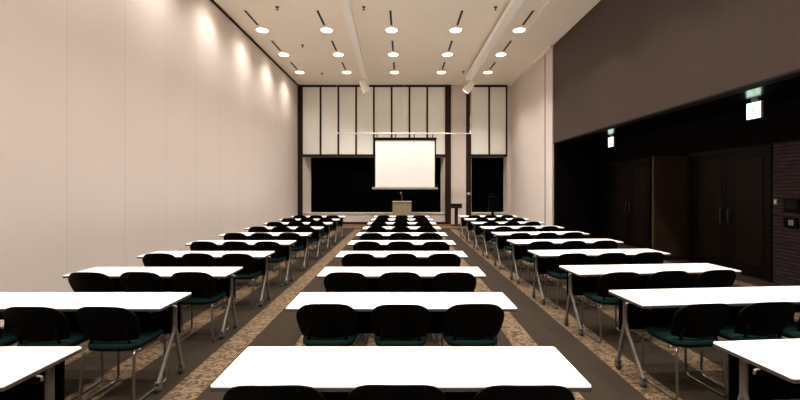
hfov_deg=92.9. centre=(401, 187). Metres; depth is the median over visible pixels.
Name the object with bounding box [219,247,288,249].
shelf
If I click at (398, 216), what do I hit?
chair
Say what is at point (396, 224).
chair
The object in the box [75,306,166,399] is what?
chair
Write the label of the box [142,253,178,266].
chair
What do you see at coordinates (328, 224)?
folding table
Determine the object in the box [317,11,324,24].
air slot
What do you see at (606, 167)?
wall
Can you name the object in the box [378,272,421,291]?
chair
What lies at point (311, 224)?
chair
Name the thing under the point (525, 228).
chair
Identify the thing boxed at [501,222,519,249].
chair
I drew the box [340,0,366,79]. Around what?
duct
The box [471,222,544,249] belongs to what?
folding table
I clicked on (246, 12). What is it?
air slot
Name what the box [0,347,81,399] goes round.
folding table
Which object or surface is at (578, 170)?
wall
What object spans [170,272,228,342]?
chair
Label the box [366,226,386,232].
chair
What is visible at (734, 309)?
shelf
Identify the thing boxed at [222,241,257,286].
chair
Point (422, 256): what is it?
folding table
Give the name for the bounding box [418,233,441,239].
chair
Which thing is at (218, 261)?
shelf
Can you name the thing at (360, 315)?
shelf
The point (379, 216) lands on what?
chair
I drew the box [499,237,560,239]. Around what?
shelf
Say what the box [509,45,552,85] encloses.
trim
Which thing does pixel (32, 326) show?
chair
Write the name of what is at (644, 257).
chair
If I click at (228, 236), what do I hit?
chair
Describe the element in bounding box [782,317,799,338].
chair
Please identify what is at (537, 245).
chair
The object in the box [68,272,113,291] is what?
chair
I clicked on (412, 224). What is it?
folding table
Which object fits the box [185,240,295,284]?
folding table
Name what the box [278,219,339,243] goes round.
folding table
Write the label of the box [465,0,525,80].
duct
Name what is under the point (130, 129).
wall
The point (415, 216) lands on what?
chair
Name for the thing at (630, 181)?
door
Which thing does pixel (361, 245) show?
chair
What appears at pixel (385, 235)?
folding table
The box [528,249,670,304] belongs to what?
folding table
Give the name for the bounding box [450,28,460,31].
diffuser
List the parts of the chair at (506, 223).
backrest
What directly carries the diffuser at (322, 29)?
attached to the recessed light at (325, 29)
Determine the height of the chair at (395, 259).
0.779 m
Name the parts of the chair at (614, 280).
sled leg, seat, backrest, sled leg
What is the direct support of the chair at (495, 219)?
on the floor
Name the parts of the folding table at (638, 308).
modesty panel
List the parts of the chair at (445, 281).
backrest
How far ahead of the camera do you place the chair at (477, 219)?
11.09 m
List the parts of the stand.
post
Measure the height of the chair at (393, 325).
0.779 m
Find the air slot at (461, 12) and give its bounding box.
[456,11,462,24]
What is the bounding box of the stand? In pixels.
[450,204,461,225]
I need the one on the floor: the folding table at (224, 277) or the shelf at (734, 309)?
the folding table at (224, 277)
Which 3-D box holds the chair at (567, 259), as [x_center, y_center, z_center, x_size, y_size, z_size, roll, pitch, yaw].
[2.314,1.267,5.354,0.472,0.779,0.494,0,0,-4]
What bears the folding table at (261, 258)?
on the floor
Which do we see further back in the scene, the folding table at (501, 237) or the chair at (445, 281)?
the folding table at (501, 237)
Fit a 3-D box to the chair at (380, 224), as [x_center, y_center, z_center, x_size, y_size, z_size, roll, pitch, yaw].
[-0.591,1.267,10.114,0.472,0.779,0.494,0,0,1]
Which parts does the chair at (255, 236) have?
backrest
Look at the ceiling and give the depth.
11.89 m
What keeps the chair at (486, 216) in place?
on the floor
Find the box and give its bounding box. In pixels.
[783,217,798,227]
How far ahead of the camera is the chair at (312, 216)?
12.26 m
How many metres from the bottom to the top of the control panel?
0.240 m
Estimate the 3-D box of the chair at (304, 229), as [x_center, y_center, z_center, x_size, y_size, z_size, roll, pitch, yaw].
[-2.238,1.267,8.913,0.472,0.779,0.494,0,0,-1]
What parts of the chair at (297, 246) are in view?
backrest, seat, sled leg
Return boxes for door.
[610,158,651,248]
[688,144,772,282]
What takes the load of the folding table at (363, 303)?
on the floor
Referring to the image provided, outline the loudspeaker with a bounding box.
[488,193,497,214]
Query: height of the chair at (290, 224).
0.779 m
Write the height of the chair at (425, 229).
0.779 m
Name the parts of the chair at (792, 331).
backrest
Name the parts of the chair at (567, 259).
sled leg, seat, backrest, sled leg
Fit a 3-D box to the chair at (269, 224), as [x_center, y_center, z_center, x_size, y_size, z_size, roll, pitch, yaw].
[-3.313,1.267,10.115,0.472,0.779,0.494,0,0,1]
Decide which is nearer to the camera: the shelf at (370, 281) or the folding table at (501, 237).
the shelf at (370, 281)
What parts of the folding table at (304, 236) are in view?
modesty panel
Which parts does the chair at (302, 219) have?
backrest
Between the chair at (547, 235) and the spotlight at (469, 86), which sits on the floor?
the chair at (547, 235)
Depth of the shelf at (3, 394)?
2.03 m
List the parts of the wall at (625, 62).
edge trim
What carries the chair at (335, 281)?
on the floor
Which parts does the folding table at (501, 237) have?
modesty panel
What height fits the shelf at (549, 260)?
0.016 m
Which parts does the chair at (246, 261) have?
sled leg, backrest, seat, sled leg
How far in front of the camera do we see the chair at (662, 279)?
4.08 m
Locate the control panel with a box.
[783,199,799,213]
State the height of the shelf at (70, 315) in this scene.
0.016 m
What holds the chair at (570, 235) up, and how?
on the floor
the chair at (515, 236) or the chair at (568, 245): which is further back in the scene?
the chair at (515, 236)
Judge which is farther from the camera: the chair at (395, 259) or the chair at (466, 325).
the chair at (395, 259)
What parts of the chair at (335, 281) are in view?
backrest, sled leg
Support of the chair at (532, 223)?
on the floor
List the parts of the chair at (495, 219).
backrest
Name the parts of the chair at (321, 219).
backrest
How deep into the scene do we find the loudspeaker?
16.68 m
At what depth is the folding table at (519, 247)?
6.80 m
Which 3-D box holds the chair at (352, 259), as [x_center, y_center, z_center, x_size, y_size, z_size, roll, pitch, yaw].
[-0.592,1.267,5.356,0.472,0.779,0.494,0,0,-1]
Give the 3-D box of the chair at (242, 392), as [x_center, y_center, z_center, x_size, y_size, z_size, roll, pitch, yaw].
[-0.596,1.267,1.928,0.472,0.779,0.494,0,0,-1]
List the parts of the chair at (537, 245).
sled leg, seat, backrest, sled leg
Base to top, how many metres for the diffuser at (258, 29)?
0.022 m
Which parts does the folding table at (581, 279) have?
modesty panel, under frame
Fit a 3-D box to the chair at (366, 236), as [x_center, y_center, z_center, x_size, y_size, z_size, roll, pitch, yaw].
[-0.595,1.267,7.697,0.472,0.779,0.494,0,0,0]
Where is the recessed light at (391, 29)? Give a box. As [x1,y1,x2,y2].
[386,27,397,32]
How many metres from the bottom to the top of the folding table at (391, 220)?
0.720 m
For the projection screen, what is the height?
2.388 m
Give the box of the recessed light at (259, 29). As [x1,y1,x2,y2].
[256,27,268,32]
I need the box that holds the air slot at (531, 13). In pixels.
[522,10,534,24]
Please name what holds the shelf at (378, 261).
attached to the folding table at (422, 256)
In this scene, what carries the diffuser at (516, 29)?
attached to the recessed light at (520, 29)
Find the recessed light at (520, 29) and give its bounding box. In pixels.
[513,27,524,32]
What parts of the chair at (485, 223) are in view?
backrest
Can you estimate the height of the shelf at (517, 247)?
0.016 m
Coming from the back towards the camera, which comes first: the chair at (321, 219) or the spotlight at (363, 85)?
the spotlight at (363, 85)
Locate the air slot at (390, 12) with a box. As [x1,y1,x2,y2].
[389,10,391,24]
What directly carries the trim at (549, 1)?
attached to the ceiling
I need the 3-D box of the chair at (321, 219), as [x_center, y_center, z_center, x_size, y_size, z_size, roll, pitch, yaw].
[-2.229,1.267,11.294,0.472,0.779,0.494,0,0,-1]
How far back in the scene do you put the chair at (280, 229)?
8.70 m
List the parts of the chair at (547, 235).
backrest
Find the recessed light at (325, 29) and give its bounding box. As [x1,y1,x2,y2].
[320,27,332,32]
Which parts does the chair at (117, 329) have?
sled leg, backrest, seat, sled leg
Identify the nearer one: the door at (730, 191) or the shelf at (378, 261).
the shelf at (378, 261)
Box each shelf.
[0,306,171,319]
[0,371,44,399]
[112,277,229,284]
[178,259,264,263]
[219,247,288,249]
[320,392,477,399]
[356,312,444,319]
[367,279,431,284]
[376,259,426,263]
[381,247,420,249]
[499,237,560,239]
[515,245,590,249]
[538,257,632,262]
[573,275,697,282]
[628,303,799,315]
[749,363,799,392]
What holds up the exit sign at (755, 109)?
hanging from the soffit
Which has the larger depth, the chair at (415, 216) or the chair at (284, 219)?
the chair at (415, 216)
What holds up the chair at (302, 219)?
on the floor
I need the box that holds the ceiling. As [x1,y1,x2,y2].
[214,0,600,84]
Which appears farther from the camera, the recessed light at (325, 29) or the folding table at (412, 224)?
the recessed light at (325, 29)
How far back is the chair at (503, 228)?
8.72 m
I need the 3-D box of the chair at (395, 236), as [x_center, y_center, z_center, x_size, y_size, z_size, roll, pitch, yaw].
[-0.025,1.267,7.693,0.472,0.779,0.494,0,0,1]
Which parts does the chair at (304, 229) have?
backrest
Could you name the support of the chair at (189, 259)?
on the floor
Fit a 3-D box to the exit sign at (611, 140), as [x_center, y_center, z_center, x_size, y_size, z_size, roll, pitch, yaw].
[5.877,-1.315,10.660,0.050,0.330,0.264,0,0,0]
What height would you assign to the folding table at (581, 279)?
0.720 m
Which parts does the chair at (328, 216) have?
backrest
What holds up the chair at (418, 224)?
on the floor
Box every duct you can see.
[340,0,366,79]
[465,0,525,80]
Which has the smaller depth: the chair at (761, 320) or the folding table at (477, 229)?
the chair at (761, 320)
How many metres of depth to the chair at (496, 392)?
1.70 m
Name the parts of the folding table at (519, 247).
modesty panel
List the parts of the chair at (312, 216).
backrest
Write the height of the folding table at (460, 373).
0.720 m
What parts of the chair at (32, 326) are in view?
backrest, seat, sled leg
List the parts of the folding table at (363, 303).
modesty panel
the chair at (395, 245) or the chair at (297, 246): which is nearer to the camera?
the chair at (395, 245)
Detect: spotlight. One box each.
[359,79,369,92]
[462,80,474,93]
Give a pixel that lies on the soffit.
(788, 89)
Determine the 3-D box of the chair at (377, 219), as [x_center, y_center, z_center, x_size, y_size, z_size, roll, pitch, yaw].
[-0.583,1.267,11.306,0.472,0.779,0.494,0,0,1]
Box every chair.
[0,327,18,346]
[4,306,103,399]
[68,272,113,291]
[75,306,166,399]
[119,272,182,341]
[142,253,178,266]
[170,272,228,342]
[181,253,225,307]
[190,241,218,250]
[220,253,263,308]
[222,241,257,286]
[223,233,247,239]
[223,385,324,399]
[248,226,268,232]
[250,233,278,270]
[253,241,287,286]
[266,222,283,226]
[271,226,294,259]
[278,233,305,270]
[281,218,296,221]
[287,222,304,226]
[293,215,306,218]
[295,226,317,259]
[296,304,358,346]
[299,218,317,243]
[308,222,327,250]
[309,215,323,238]
[318,218,334,243]
[324,272,368,342]
[326,215,340,238]
[342,253,375,266]
[346,384,446,399]
[353,241,380,250]
[360,233,383,239]
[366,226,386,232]
[370,222,387,226]
[370,304,430,346]
[374,218,389,221]
[376,215,390,218]
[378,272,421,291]
[384,253,417,266]
[387,241,414,250]
[389,233,412,239]
[391,226,410,232]
[392,222,409,226]
[393,218,408,221]
[394,215,408,218]
[412,215,426,218]
[413,218,428,221]
[414,222,431,226]
[416,226,435,232]
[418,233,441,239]
[421,241,449,250]
[426,253,460,266]
[432,272,475,342]
[441,304,503,346]
[465,215,480,238]
[471,218,488,243]
[473,385,574,399]
[479,222,499,250]
[481,215,496,237]
[489,226,512,259]
[491,218,507,243]
[500,215,513,217]
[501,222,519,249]
[502,233,530,270]
[510,218,524,221]
[517,226,536,231]
[520,241,554,286]
[523,221,540,225]
[530,232,557,269]
[539,226,558,231]
[544,253,588,308]
[550,241,586,285]
[561,232,583,238]
[581,253,627,307]
[581,272,640,342]
[590,240,617,248]
[630,271,688,340]
[631,252,664,263]
[641,303,730,399]
[694,270,735,287]
[700,302,795,388]
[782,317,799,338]
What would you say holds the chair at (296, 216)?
on the floor
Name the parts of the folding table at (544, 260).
modesty panel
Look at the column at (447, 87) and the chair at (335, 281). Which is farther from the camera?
the column at (447, 87)
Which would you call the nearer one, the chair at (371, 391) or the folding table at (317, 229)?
the chair at (371, 391)
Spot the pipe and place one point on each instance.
(470, 91)
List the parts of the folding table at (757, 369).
modesty panel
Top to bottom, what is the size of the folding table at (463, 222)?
0.720 m
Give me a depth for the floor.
4.11 m
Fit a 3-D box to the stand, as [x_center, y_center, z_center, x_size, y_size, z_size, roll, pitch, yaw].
[2.360,1.173,16.600,0.500,0.975,0.380,0,0,0]
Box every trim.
[210,0,298,85]
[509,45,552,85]
[523,0,551,33]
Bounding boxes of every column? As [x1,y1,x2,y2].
[298,85,302,214]
[445,85,450,223]
[466,93,470,215]
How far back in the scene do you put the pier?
8.78 m
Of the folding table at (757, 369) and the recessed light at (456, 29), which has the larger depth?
the recessed light at (456, 29)
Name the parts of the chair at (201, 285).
sled leg, backrest, seat, sled leg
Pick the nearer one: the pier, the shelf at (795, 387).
the shelf at (795, 387)
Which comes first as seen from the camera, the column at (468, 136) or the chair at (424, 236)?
the chair at (424, 236)
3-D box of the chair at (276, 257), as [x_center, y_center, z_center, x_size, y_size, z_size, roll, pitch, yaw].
[-2.239,1.267,6.504,0.472,0.779,0.494,0,0,1]
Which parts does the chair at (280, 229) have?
backrest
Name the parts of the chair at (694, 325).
sled leg, seat, backrest, sled leg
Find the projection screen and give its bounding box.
[372,134,437,188]
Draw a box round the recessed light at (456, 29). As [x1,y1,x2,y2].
[449,27,461,32]
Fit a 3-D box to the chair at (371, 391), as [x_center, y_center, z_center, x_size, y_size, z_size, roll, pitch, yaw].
[-0.023,1.267,1.933,0.472,0.779,0.494,0,0,0]
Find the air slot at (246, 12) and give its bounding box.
[245,11,258,24]
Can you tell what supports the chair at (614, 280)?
on the floor
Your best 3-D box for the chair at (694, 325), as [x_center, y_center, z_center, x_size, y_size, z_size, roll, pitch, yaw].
[2.323,1.267,3.127,0.472,0.779,0.494,0,0,-6]
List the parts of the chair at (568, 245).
backrest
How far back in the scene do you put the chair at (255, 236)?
7.50 m
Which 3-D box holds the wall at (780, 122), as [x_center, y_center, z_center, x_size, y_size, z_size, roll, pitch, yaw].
[6.600,-1.130,4.750,0.200,0.700,15.500,0,0,0]
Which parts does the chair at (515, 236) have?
sled leg, backrest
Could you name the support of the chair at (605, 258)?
on the floor
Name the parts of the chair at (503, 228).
sled leg, backrest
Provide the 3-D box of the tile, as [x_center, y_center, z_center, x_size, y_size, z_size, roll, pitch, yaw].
[6.600,0.440,1.830,0.200,2.440,9.660,0,0,0]
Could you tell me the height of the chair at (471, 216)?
0.779 m
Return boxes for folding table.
[0,292,190,392]
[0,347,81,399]
[63,267,242,338]
[137,251,274,305]
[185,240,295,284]
[210,347,591,399]
[219,233,311,269]
[244,227,323,258]
[263,222,332,250]
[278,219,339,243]
[286,292,516,346]
[290,216,345,238]
[317,267,485,291]
[335,251,467,266]
[347,240,456,250]
[355,233,446,239]
[362,227,441,232]
[367,222,436,226]
[370,219,432,221]
[374,216,429,218]
[458,215,517,237]
[464,218,529,243]
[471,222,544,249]
[480,226,564,257]
[491,231,589,268]
[507,239,623,283]
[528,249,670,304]
[559,263,741,335]
[609,286,799,387]
[713,339,799,399]
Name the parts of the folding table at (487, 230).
modesty panel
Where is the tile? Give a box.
[773,140,799,285]
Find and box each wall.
[0,0,297,326]
[451,85,465,223]
[507,85,510,214]
[511,0,799,225]
[554,143,602,237]
[600,97,799,163]
[603,154,687,238]
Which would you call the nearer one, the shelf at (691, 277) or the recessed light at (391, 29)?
the shelf at (691, 277)
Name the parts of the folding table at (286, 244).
modesty panel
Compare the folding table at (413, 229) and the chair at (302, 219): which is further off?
the chair at (302, 219)
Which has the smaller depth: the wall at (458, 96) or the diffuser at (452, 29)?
the diffuser at (452, 29)
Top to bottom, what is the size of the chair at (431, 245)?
0.779 m
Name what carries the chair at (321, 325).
on the floor
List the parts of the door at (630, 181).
inset panel, inset panel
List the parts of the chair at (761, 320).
sled leg, seat, backrest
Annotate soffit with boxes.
[564,76,799,142]
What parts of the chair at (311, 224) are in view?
backrest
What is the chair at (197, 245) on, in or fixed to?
on the floor
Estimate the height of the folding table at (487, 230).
0.720 m
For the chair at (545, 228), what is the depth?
8.80 m
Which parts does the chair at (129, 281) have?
backrest, sled leg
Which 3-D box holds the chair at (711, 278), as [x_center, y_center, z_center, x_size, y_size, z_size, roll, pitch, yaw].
[3.419,1.267,4.321,0.472,0.779,0.494,0,0,-6]
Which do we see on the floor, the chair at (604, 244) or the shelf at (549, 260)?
the chair at (604, 244)
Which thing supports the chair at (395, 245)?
on the floor
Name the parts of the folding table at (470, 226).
modesty panel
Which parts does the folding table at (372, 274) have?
modesty panel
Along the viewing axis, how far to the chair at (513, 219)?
11.18 m
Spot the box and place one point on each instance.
(790, 222)
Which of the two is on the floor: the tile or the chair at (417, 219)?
the chair at (417, 219)
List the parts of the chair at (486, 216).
backrest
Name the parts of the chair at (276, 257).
backrest, seat, sled leg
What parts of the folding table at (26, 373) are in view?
modesty panel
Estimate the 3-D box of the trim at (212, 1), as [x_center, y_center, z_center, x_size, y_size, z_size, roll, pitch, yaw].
[-4.775,-4.715,7.250,0.050,0.050,20.500,0,0,0]
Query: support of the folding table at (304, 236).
on the floor
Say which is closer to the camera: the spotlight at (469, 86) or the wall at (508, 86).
the spotlight at (469, 86)
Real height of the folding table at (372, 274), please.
0.720 m
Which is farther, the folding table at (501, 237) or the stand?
the stand
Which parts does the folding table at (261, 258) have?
modesty panel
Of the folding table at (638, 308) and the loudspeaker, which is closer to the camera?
the folding table at (638, 308)
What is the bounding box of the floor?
[1,224,799,399]
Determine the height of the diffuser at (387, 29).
0.022 m
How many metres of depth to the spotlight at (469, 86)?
15.44 m
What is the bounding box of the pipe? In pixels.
[336,91,470,133]
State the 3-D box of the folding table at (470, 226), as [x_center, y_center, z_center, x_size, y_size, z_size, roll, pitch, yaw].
[2.878,1.300,11.553,1.998,0.720,0.462,0,0,-5]
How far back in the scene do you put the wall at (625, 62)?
8.20 m
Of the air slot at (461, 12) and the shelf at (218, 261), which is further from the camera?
the air slot at (461, 12)
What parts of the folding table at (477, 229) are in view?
modesty panel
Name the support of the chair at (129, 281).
on the floor
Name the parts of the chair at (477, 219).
backrest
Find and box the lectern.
[392,201,411,215]
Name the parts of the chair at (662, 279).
sled leg, backrest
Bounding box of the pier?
[652,156,687,259]
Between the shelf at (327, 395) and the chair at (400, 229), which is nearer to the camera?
the shelf at (327, 395)
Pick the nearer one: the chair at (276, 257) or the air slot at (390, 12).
the chair at (276, 257)
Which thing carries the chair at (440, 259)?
on the floor
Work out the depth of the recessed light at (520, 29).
11.38 m
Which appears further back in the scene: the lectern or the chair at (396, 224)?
the lectern
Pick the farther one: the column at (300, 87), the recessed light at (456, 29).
the column at (300, 87)
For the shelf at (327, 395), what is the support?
attached to the folding table at (460, 373)
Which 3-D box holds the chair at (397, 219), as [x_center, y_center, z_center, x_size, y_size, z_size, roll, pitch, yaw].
[-0.016,1.267,11.294,0.472,0.779,0.494,0,0,0]
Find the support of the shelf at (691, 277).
attached to the folding table at (581, 279)
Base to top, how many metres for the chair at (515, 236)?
0.779 m
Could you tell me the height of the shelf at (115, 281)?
0.016 m
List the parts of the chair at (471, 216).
backrest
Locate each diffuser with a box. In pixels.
[257,28,267,31]
[321,28,331,31]
[386,28,396,31]
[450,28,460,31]
[513,28,524,31]
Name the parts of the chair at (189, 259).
backrest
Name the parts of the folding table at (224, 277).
modesty panel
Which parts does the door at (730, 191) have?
inset panel, handle, inset panel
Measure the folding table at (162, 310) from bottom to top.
0.720 m
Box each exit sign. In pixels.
[608,135,614,146]
[747,98,763,119]
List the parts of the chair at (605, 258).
backrest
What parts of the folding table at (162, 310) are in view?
modesty panel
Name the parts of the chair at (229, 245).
backrest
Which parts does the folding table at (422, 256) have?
modesty panel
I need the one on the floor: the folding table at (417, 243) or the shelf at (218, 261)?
the folding table at (417, 243)
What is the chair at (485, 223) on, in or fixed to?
on the floor
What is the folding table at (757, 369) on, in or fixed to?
on the floor
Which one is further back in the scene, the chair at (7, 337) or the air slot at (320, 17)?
the air slot at (320, 17)
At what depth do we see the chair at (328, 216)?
12.28 m
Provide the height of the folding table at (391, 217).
0.720 m
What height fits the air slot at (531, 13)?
0.009 m
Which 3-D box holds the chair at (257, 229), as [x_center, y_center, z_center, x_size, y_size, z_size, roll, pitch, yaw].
[-3.305,1.267,8.915,0.472,0.779,0.494,0,0,-1]
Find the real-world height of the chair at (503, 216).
0.779 m
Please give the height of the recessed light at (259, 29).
0.024 m
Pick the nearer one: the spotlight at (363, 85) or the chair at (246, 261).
the chair at (246, 261)

